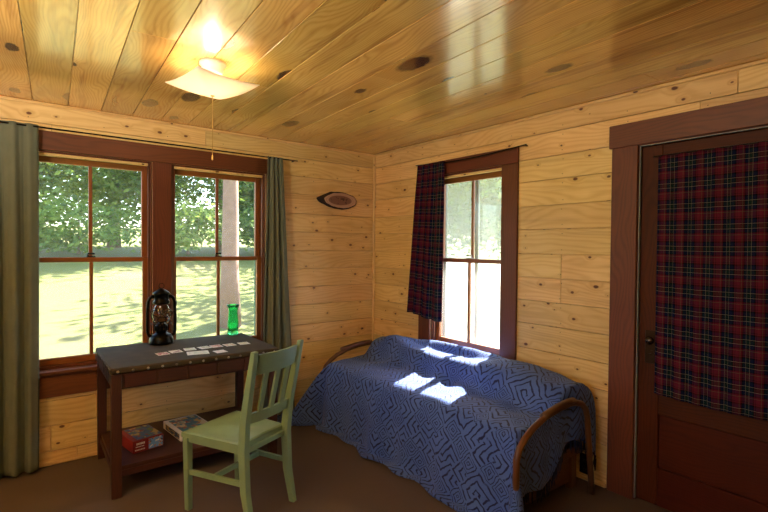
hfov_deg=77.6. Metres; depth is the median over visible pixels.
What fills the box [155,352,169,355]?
card
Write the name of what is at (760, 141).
curtain rod
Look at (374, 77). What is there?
ceiling
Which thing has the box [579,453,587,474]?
wall outlet
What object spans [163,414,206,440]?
box
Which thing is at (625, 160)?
trim
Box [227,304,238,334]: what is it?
vase
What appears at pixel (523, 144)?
curtain rod
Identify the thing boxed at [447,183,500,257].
tree
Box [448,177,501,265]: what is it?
tree
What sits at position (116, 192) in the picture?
tree
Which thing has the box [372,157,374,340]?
trim
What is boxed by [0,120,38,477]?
curtain
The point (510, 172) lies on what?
trim
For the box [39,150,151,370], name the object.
window
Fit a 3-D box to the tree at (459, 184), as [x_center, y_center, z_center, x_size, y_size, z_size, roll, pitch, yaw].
[1.518,-3.144,15.622,5.824,8.050,5.704,0,1,-19]
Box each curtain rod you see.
[0,121,297,161]
[416,144,527,165]
[653,141,767,156]
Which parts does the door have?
knob, rail, rail, panel, rail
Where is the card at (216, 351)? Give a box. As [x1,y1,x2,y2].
[213,350,227,352]
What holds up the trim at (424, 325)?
attached to the wall at (565, 166)
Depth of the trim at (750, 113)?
2.48 m
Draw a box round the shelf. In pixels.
[100,406,241,475]
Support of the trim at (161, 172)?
attached to the wall at (330, 250)
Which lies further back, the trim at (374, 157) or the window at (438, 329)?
the trim at (374, 157)
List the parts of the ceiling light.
pull chain, lamp shade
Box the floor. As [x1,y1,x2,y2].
[0,425,671,511]
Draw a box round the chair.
[181,339,303,511]
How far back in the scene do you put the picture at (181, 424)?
3.29 m
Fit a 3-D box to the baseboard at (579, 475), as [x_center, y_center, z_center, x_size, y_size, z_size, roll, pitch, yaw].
[0.615,1.362,3.794,0.017,0.029,2.339,0,1,-38]
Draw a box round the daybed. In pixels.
[322,340,594,504]
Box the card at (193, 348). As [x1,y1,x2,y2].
[183,347,196,350]
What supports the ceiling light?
attached to the ceiling
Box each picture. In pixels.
[124,424,160,439]
[149,435,162,448]
[169,415,205,431]
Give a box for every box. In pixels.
[122,424,163,453]
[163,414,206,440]
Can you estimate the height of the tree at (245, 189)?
8.158 m
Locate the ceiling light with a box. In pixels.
[165,58,259,160]
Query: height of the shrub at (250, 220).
1.907 m
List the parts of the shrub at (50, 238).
stem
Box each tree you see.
[39,162,137,223]
[40,164,210,247]
[118,171,253,250]
[188,179,253,231]
[220,180,240,328]
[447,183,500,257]
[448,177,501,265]
[451,181,480,209]
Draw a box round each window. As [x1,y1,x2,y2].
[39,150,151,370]
[172,164,264,340]
[431,166,501,355]
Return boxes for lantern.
[146,283,176,345]
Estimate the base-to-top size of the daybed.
0.633 m
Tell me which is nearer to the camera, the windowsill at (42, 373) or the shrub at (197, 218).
the windowsill at (42, 373)
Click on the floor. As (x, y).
(330, 474)
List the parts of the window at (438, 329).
storm frame, sash, sash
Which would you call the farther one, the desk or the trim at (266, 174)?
the trim at (266, 174)
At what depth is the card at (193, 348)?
3.19 m
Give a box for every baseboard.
[39,451,96,467]
[576,472,605,487]
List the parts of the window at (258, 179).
sash, sash, storm frame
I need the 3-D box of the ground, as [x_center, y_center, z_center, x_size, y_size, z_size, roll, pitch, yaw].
[2.470,-0.503,25.764,90.000,4.000,90.000,0,1,-38]
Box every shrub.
[39,189,140,253]
[122,194,250,254]
[219,207,253,251]
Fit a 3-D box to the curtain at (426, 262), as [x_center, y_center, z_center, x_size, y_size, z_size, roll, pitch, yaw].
[0.342,-0.120,4.046,0.040,1.310,0.449,0,1,-38]
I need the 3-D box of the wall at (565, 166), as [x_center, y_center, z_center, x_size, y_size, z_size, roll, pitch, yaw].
[1.522,0.224,2.755,0.140,2.480,5.090,0,1,-38]
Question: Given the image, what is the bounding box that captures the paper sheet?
[187,350,209,354]
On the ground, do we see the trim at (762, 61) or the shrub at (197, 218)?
the shrub at (197, 218)
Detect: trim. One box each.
[0,95,374,156]
[39,130,267,173]
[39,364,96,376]
[39,370,109,398]
[152,162,171,333]
[265,174,266,247]
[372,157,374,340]
[375,58,767,156]
[418,315,430,339]
[428,147,518,173]
[499,163,518,359]
[606,145,638,498]
[609,96,767,149]
[634,126,767,497]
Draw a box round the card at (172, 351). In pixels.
[169,350,182,352]
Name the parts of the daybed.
arm, armrest, arm, armrest, leg, frame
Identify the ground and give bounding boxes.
[39,226,500,358]
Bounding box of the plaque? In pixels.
[316,192,356,209]
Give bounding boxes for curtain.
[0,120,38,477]
[262,156,294,414]
[407,161,444,321]
[654,142,767,420]
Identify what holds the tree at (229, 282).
on the ground
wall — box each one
[0,97,375,462]
[374,63,767,483]
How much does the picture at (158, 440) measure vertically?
0.063 m
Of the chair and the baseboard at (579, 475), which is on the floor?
the chair
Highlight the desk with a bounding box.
[95,333,278,499]
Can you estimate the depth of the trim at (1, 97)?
3.50 m
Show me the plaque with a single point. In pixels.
(336, 200)
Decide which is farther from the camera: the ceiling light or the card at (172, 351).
the card at (172, 351)
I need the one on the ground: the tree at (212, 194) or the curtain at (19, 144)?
the tree at (212, 194)
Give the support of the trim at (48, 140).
attached to the wall at (330, 250)
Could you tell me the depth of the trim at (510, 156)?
3.59 m
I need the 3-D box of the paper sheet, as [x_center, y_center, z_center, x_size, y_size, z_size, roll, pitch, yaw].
[-1.208,0.628,3.099,0.132,0.001,0.104,0,1,-26]
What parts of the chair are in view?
leg, seat, leg, post, rail, rail, post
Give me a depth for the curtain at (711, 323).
2.41 m
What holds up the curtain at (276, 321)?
hanging from the curtain rod at (0, 121)
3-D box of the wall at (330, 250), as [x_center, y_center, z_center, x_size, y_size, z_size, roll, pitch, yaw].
[-1.857,0.182,3.430,4.630,2.480,0.140,0,1,-38]
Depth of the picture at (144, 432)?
3.03 m
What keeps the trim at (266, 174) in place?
attached to the wall at (330, 250)
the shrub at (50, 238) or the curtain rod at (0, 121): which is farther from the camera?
the shrub at (50, 238)
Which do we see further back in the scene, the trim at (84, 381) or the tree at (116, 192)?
the tree at (116, 192)
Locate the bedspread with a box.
[266,335,595,511]
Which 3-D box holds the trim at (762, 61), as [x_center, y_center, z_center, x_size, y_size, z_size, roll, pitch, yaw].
[1.433,-0.935,2.735,0.015,0.021,4.933,0,1,-38]
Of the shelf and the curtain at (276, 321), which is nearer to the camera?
the shelf
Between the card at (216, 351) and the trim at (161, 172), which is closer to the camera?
the card at (216, 351)
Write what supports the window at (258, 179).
in the wall at (330, 250)
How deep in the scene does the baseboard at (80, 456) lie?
3.16 m
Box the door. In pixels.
[636,128,767,511]
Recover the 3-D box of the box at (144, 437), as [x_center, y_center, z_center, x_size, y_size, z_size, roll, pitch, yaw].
[-1.551,1.163,3.046,0.242,0.076,0.184,1,1,42]
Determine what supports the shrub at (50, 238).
on the ground
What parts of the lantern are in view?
fuel tank, burner, bail handle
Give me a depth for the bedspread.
2.95 m
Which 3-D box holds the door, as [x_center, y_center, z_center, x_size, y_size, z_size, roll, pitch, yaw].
[1.707,0.396,2.419,0.102,2.016,0.806,0,1,-38]
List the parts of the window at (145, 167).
sash, sash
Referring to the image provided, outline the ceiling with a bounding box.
[0,0,767,154]
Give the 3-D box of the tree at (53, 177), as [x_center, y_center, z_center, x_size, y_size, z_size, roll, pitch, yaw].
[-12.141,-4.274,14.833,8.363,8.283,8.548,0,1,-30]

